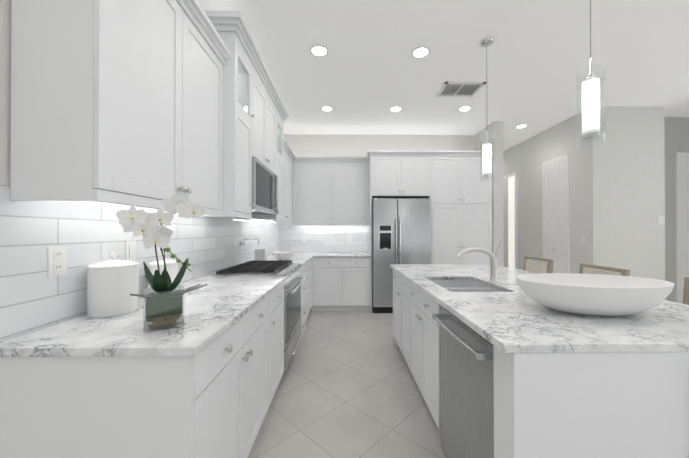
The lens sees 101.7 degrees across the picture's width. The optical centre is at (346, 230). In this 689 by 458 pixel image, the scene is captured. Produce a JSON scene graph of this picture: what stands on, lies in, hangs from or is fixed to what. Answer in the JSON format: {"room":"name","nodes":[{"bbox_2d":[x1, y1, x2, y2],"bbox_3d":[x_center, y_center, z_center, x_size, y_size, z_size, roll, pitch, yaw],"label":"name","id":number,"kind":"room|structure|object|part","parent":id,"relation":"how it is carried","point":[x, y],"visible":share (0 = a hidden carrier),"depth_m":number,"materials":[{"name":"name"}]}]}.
{"room":"kitchen","nodes":[
{"label":"kitchen","id":0,"kind":"room"},
{"bbox_2d":[0,0,11,185],"bbox_3d":[-1.222,-0.237,0.499,0.100,3.050,9.350,0,0,-1],"label":"wall","id":1,"kind":"structure","parent":0,"point":[5,90],"depth_m":0.97,"materials":[{"name":"paint"}]},
{"bbox_2d":[10,0,227,211],"bbox_3d":[-1.025,-0.677,1.489,0.300,1.070,1.020,0,0,-1],"label":"upper cabinet","id":2,"kind":"object","parent":1,"relation":"attached to","point":[148,103],"depth_m":1.07,"materials":[{"name":"paint"}]},
{"bbox_2d":[0,185,278,342],"bbox_3d":[-1.199,0.135,2.992,0.008,0.561,4.160,0,0,-1],"label":"backsplash","id":3,"kind":"structure","parent":1,"relation":"attached to","point":[33,297],"depth_m":1.21,"materials":[{"name":"white tile"}]},
{"bbox_2d":[47,247,66,276],"bbox_3d":[-1.167,0.124,1.133,0.008,0.115,0.072,0,0,-1],"label":"electrical outlet","id":4,"kind":"object","parent":3,"relation":"attached to","point":[56,261],"visible":1,"depth_m":1.13,"materials":[{"name":"white plastic"}]},
{"bbox_2d":[125,241,135,260],"bbox_3d":[-1.172,0.113,1.523,0.009,0.115,0.072,0,0,-1],"label":"light switch","id":5,"kind":"object","parent":3,"relation":"attached to","point":[130,250],"visible":0.86,"depth_m":1.51,"materials":[{"name":"white plastic"}]},
{"bbox_2d":[239,236,259,245],"bbox_3d":[-1.113,0.122,3.302,0.172,0.112,0.380,0,0,-1],"label":"pot filler","id":6,"kind":"object","parent":3,"relation":"attached to","point":[241,243],"visible":0.98,"depth_m":3.18,"materials":[{"name":"silver metal"}]},
{"bbox_2d":[203,96,255,215],"bbox_3d":[-0.994,-0.543,2.189,0.380,0.807,0.380,0,0,-1],"label":"upper cabinet","id":7,"kind":"object","parent":1,"relation":"attached to","point":[239,124],"depth_m":2.05,"materials":[{"name":"paint"}]},
{"bbox_2d":[224,56,279,173],"bbox_3d":[-1.002,-1.024,2.811,0.380,0.785,0.976,0,0,-1],"label":"upper cabinet","id":8,"kind":"object","parent":1,"relation":"attached to","point":[245,81],"depth_m":2.58,"materials":[{"name":"paint"}]},
{"bbox_3d":[-0.823,-1.114,2.813,0.004,0.342,1.504,0,0,-1],"label":"cabinet glass","id":9,"kind":"part","parent":8,"relation":"part of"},
{"bbox_2d":[252,156,277,214],"bbox_3d":[-0.967,-0.406,2.808,0.448,0.444,0.854,0,0,-1],"label":"microwave","id":10,"kind":"object","parent":8,"relation":"attached to","point":[264,189],"visible":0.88,"depth_m":2.67,"materials":[{"name":"silver metal"}]},
{"bbox_3d":[-0.768,-0.405,3.019,0.044,0.350,0.018,0,0,-1],"label":"handle","id":11,"kind":"part","parent":10,"relation":"part of","materials":[{"name":"silver metal"}]},
{"bbox_2d":[240,148,283,219],"bbox_3d":[-1.010,-0.537,3.429,0.380,0.807,0.380,0,0,-1],"label":"upper cabinet","id":12,"kind":"object","parent":1,"relation":"attached to","point":[279,155],"depth_m":3.43,"materials":[{"name":"paint"}]},
{"bbox_2d":[256,140,291,223],"bbox_3d":[-1.060,-0.664,4.198,0.300,1.070,1.159,0,0,-1],"label":"upper cabinet","id":13,"kind":"object","parent":1,"relation":"attached to","point":[287,155],"depth_m":4.29,"materials":[{"name":"paint"}]},
{"bbox_2d":[248,307,445,457],"bbox_3d":[3.339,1.320,1.974,9.550,0.050,12.200,0,0,-1],"label":"floor","id":14,"kind":"structure","parent":0,"point":[347,387],"depth_m":2.13,"materials":[{"name":"tile"}]},
{"bbox_2d":[0,352,275,457],"bbox_3d":[-0.844,0.850,1.422,0.660,0.884,1.027,0,0,-1],"label":"base cabinet","id":15,"kind":"object","parent":14,"relation":"on","point":[53,404],"depth_m":0.91,"materials":[{"name":"paint"}]},
{"bbox_2d":[0,252,371,355],"bbox_3d":[-0.400,0.401,2.989,1.589,0.030,4.164,0,0,-1],"label":"countertop","id":16,"kind":"structure","parent":15,"relation":"on","point":[229,315],"depth_m":1.48,"materials":[{"name":"white stone"}]},
{"bbox_2d":[86,251,138,317],"bbox_3d":[-1.078,0.234,1.298,0.188,0.284,0.188,0,0,-1],"label":"canister","id":17,"kind":"object","parent":16,"relation":"on","point":[112,284],"visible":1,"depth_m":1.23,"materials":[{"name":"white ceramic"}]},
{"bbox_3d":[-1.078,0.132,1.299,0.188,0.079,0.188,0,0,-1],"label":"lid","id":18,"kind":"part","parent":17,"relation":"part of","materials":[{"name":"white ceramic"}]},
{"bbox_2d":[116,195,205,332],"bbox_3d":[-0.722,0.118,1.112,0.293,0.516,0.160,0,0,-33],"label":"orchid","id":19,"kind":"object","parent":16,"relation":"on","point":[163,305],"visible":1,"depth_m":1.08,"materials":[{"name":"white plant"}]},
{"bbox_2d":[148,252,179,293],"bbox_3d":[-1.083,0.251,1.663,0.159,0.254,0.159,0,0,-1],"label":"canister","id":20,"kind":"object","parent":16,"relation":"on","point":[172,267],"visible":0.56,"depth_m":1.62,"materials":[{"name":"white ceramic"}]},
{"bbox_3d":[-1.083,0.163,1.663,0.159,0.079,0.159,0,0,-1],"label":"lid","id":21,"kind":"part","parent":20,"relation":"part of","materials":[{"name":"white ceramic"}]},
{"bbox_2d":[254,249,267,259],"bbox_3d":[-1.035,0.304,3.384,0.124,0.165,0.124,0,0,-1],"label":"jar","id":22,"kind":"object","parent":16,"relation":"on","point":[260,254],"visible":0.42,"depth_m":3.32,"materials":[{"name":"white ceramic"}]},
{"bbox_2d":[271,251,294,259],"bbox_3d":[-0.836,0.336,3.663,0.314,0.105,0.314,0,0,-1],"label":"bowl","id":23,"kind":"object","parent":16,"relation":"on","point":[282,255],"visible":0.98,"depth_m":3.58,"materials":[{"name":"white ceramic"}]},
{"bbox_2d":[212,260,305,372],"bbox_3d":[-0.800,0.819,2.794,0.682,0.960,0.872,0,0,-1],"label":"range","id":24,"kind":"object","parent":14,"relation":"on","point":[293,282],"visible":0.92,"depth_m":2.61,"materials":[{"name":"silver metal"}]},
{"bbox_3d":[-0.827,0.931,2.793,0.608,0.735,0.852,0,0,-1],"label":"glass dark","id":25,"kind":"part","parent":24,"relation":"part of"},
{"bbox_2d":[276,356,283,389],"bbox_3d":[-0.853,0.853,2.084,0.660,0.884,0.534,0,0,-1],"label":"base cabinet","id":26,"kind":"object","parent":14,"relation":"on","point":[279,359],"depth_m":2.18,"materials":[{"name":"paint"}]},
{"bbox_2d":[372,198,429,312],"bbox_3d":[0.859,0.401,4.705,0.906,1.815,0.726,0,0,-1],"label":"fridge","id":27,"kind":"object","parent":14,"relation":"on","point":[400,230],"visible":0.65,"depth_m":4.41,"materials":[{"name":"silver metal"}]},
{"bbox_2d":[428,152,491,264],"bbox_3d":[1.822,0.044,4.797,1.001,2.530,0.609,0,0,-1],"label":"tall cabinet","id":28,"kind":"object","parent":14,"relation":"on","point":[460,204],"depth_m":4.50,"materials":[{"name":"paint"}]},
{"bbox_2d":[523,256,553,273],"bbox_3d":[2.086,0.814,3.381,0.472,0.975,0.466,0,0,-1],"label":"stool","id":29,"kind":"object","parent":14,"relation":"on","point":[538,265],"visible":0.25,"depth_m":3.34,"materials":[{"name":"fabric"}]},
{"bbox_2d":[525,259,547,273],"bbox_3d":[2.082,0.530,3.382,0.462,0.344,0.466,0,0,-1],"label":"cushion","id":30,"kind":"object","parent":29,"relation":"on","point":[540,266],"depth_m":3.36,"materials":[{"name":"fabric"}]},
{"bbox_2d":[392,268,688,457],"bbox_3d":[0.878,0.853,2.066,0.797,0.884,2.328,0,0,-1],"label":"kitchen island","id":31,"kind":"object","parent":14,"relation":"on","point":[505,366],"depth_m":0.93,"materials":[{"name":"paint"}]},
{"bbox_2d":[432,304,493,457],"bbox_3d":[0.527,0.848,1.356,0.078,0.848,0.596,0,0,-1],"label":"dishwasher","id":32,"kind":"object","parent":31,"relation":"in","point":[465,358],"depth_m":1.31,"materials":[{"name":"metal"}]},
{"bbox_2d":[390,264,688,347],"bbox_3d":[1.118,0.418,2.082,1.228,0.074,2.298,0,0,-1],"label":"island countertop","id":33,"kind":"structure","parent":31,"relation":"on","point":[501,310],"depth_m":1.22,"materials":[{"name":"white stone"}]},
{"bbox_2d":[430,280,503,291],"bbox_3d":[0.848,0.463,2.047,0.418,0.264,0.608,0,0,-1],"label":"sink","id":34,"kind":"object","parent":33,"relation":"in","point":[447,285],"depth_m":2.16,"materials":[{"name":"metal"}]},
{"bbox_2d":[456,240,502,281],"bbox_3d":[0.995,0.227,2.110,0.349,0.307,0.060,0,0,-1],"label":"faucet","id":35,"kind":"object","parent":33,"relation":"on","point":[493,266],"visible":1,"depth_m":2.10,"materials":[{"name":"silver metal"}]},
{"bbox_2d":[516,273,674,315],"bbox_3d":[1.142,0.304,1.321,0.649,0.146,0.408,0,0,-1],"label":"bowl","id":36,"kind":"object","parent":33,"relation":"on","point":[602,294],"visible":1,"depth_m":1.20,"materials":[{"name":"white ceramic"}]},
{"bbox_2d":[579,263,629,275],"bbox_3d":[2.097,0.810,2.536,0.472,0.975,0.466,0,0,-1],"label":"stool","id":37,"kind":"object","parent":14,"relation":"on","point":[591,269],"visible":0.17,"depth_m":2.52,"materials":[{"name":"paint"}]},
{"bbox_2d":[583,267,621,275],"bbox_3d":[2.092,0.526,2.537,0.462,0.344,0.466,0,0,-1],"label":"cushion","id":38,"kind":"object","parent":37,"relation":"on","point":[586,270],"depth_m":2.52,"materials":[{"name":"fabric"}]},
{"bbox_2d":[682,277,688,304],"bbox_3d":[2.108,0.806,1.686,0.472,0.975,0.466,0,0,-1],"label":"stool","id":39,"kind":"object","parent":14,"relation":"on","point":[686,292],"visible":0.02,"depth_m":1.90,"materials":[{"name":"paint"}]},
{"bbox_2d":[283,134,474,155],"bbox_3d":[0.626,-0.215,5.147,3.714,3.050,0.100,0,0,-1],"label":"wall","id":40,"kind":"structure","parent":0,"point":[330,145],"depth_m":5.10,"materials":[{"name":"paint"}]},
{"bbox_2d":[279,224,366,252],"bbox_3d":[-0.426,0.145,5.078,1.590,0.561,0.008,0,0,-1],"label":"backsplash","id":41,"kind":"structure","parent":40,"relation":"attached to","point":[326,239],"depth_m":5.07,"materials":[{"name":"white tile"}]},
{"bbox_2d":[304,160,367,223],"bbox_3d":[-0.232,-0.661,4.924,1.205,1.070,0.309,0,0,-1],"label":"upper cabinet","id":42,"kind":"object","parent":40,"relation":"attached to","point":[335,191],"depth_m":4.77,"materials":[{"name":"paint"}]},
{"bbox_2d":[368,152,431,199],"bbox_3d":[0.857,-0.886,4.789,0.930,0.670,0.609,0,0,-1],"label":"upper cabinet","id":43,"kind":"object","parent":40,"relation":"attached to","point":[397,175],"depth_m":4.49,"materials":[{"name":"paint"}]},
{"bbox_2d":[198,0,688,150],"bbox_3d":[3.339,-1.780,1.990,9.550,0.050,12.200,0,0,-1],"label":"ceiling","id":44,"kind":"structure","parent":0,"point":[366,73],"depth_m":2.87,"materials":[{"name":"paint"}]},
{"bbox_2d":[310,45,328,56],"bbox_3d":[-0.269,-1.748,2.729,0.194,0.006,0.185,0,0,-7],"label":"recessed light","id":45,"kind":"object","parent":44,"relation":"in","point":[316,50],"depth_m":2.72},
{"bbox_2d":[322,107,331,110],"bbox_3d":[-0.288,-1.743,4.013,0.133,0.002,0.133,0,0,-25],"label":"recessed light","id":46,"kind":"object","parent":44,"relation":"in","point":[324,108],"depth_m":4.00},
{"bbox_2d":[389,106,401,111],"bbox_3d":[0.699,-1.741,4.023,0.178,0.006,0.181,0,0,-1],"label":"recessed light","id":47,"kind":"object","parent":44,"relation":"in","point":[396,108],"depth_m":4.03,"materials":[{"name":"paint"}]},
{"bbox_2d":[411,46,429,57],"bbox_3d":[0.722,-1.747,2.745,0.198,0.006,0.187,0,0,-7],"label":"recessed light","id":48,"kind":"object","parent":44,"relation":"in","point":[420,52],"depth_m":2.76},
{"bbox_2d":[436,82,485,96],"bbox_3d":[1.395,-1.742,3.470,0.480,0.011,0.350,0,0,-1],"label":"ceiling vent","id":49,"kind":"object","parent":44,"relation":"in","point":[443,91],"depth_m":3.46,"materials":[{"name":"metal"}]},
{"bbox_3d":[1.395,-1.747,3.470,0.420,0.001,0.290,0,0,-1],"label":"dark ceiling air vent","id":50,"kind":"part","parent":49,"relation":"part of","materials":[{"name":"grey metal"}]},
{"bbox_2d":[458,106,471,111],"bbox_3d":[1.686,-1.741,4.015,0.172,0.006,0.164,0,0,-1],"label":"recessed light","id":51,"kind":"object","parent":44,"relation":"in","point":[465,108],"depth_m":4.00,"materials":[{"name":"paint"}]},
{"bbox_2d":[479,37,493,181],"bbox_3d":[1.296,-1.104,2.600,0.124,1.294,0.124,0,0,-1],"label":"pendant light","id":52,"kind":"object","parent":44,"relation":"hanging from","point":[487,144],"visible":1,"depth_m":2.57,"materials":[{"name":"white glass"}]},
{"bbox_3d":[1.296,-0.650,2.598,0.072,0.285,0.072,0,0,-1],"label":"lamp shade","id":53,"kind":"part","parent":52,"relation":"part of","materials":[{"name":"white glass"}]},
{"bbox_3d":[1.296,-0.657,2.598,0.117,0.400,0.117,0,0,-1],"label":"glass","id":54,"kind":"part","parent":52,"relation":"part of","materials":[{"name":"white glass"}]},
{"bbox_2d":[577,0,605,146],"bbox_3d":[1.310,-1.109,1.510,0.124,1.294,0.124,0,0,-1],"label":"pendant light","id":55,"kind":"object","parent":44,"relation":"hanging from","point":[591,99],"visible":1,"depth_m":1.49,"materials":[{"name":"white glass"}]},
{"bbox_3d":[1.310,-1.332,1.511,0.005,0.810,0.005,0,0,-1],"label":"cord","id":56,"kind":"part","parent":55,"relation":"part of","materials":[{"name":"grey metal"}]},
{"bbox_3d":[1.310,-0.655,1.508,0.072,0.285,0.072,0,0,-1],"label":"lamp shade","id":57,"kind":"part","parent":55,"relation":"part of","materials":[{"name":"white glass"}]},
{"bbox_3d":[1.310,-0.662,1.508,0.117,0.400,0.117,0,0,-1],"label":"glass","id":58,"kind":"part","parent":55,"relation":"part of","materials":[{"name":"white glass"}]},
{"bbox_2d":[475,121,503,266],"bbox_3d":[2.410,-0.216,4.795,0.155,3.050,0.650,0,0,-1],"label":"wall","id":59,"kind":"structure","parent":0,"point":[494,129],"depth_m":4.47,"materials":[{"name":"paint"}]},
{"bbox_2d":[503,117,572,272],"bbox_3d":[3.481,-0.210,6.134,0.120,3.050,3.700,0,0,-1],"label":"wall","id":60,"kind":"structure","parent":0,"point":[525,159],"depth_m":5.14,"materials":[{"name":"paint"}]},
{"bbox_2d":[508,176,514,267],"bbox_3d":[3.422,0.095,5.822,0.004,2.437,0.235,0,0,-1],"label":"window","id":61,"kind":"structure","parent":60,"relation":"attached to","point":[511,185],"depth_m":5.84,"materials":[{"name":"white glass"}]},
{"bbox_2d":[503,154,568,272],"bbox_3d":[3.420,0.062,5.487,0.018,2.500,2.270,0,0,-1],"label":"door","id":62,"kind":"structure","parent":60,"relation":"attached to","point":[555,203],"depth_m":4.66,"materials":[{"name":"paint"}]},
{"bbox_2d":[572,106,664,299],"bbox_3d":[3.956,-0.220,4.115,1.020,3.050,0.350,0,0,-1],"label":"wall","id":63,"kind":"structure","parent":0,"point":[618,192],"depth_m":3.94,"materials":[{"name":"paint"}]},
{"bbox_2d":[581,235,585,242],"bbox_3d":[3.442,0.125,4.092,0.009,0.115,0.072,0,0,-1],"label":"light switch","id":64,"kind":"object","parent":63,"relation":"attached to","point":[583,238],"visible":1,"depth_m":4.08,"materials":[{"name":"white plastic"}]},
{"bbox_2d":[658,216,663,223],"bbox_3d":[4.409,-0.145,3.943,0.090,0.110,0.005,0,0,-1],"label":"light switch","id":65,"kind":"object","parent":63,"relation":"attached to","point":[660,219],"visible":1,"depth_m":3.94,"materials":[{"name":"white plastic"}]},
{"bbox_2d":[664,117,688,301],"bbox_3d":[6.273,-0.218,4.380,3.620,3.050,0.120,0,0,-1],"label":"wall","id":66,"kind":"structure","parent":0,"point":[676,134],"depth_m":4.30,"materials":[{"name":"paint"}]},
{"bbox_2d":[676,152,688,302],"bbox_3d":[5.534,0.056,4.300,0.980,2.500,0.018,0,0,-1],"label":"door","id":67,"kind":"structure","parent":66,"relation":"attached to","point":[682,216],"depth_m":4.29,"materials":[{"name":"paint"}]}
]}

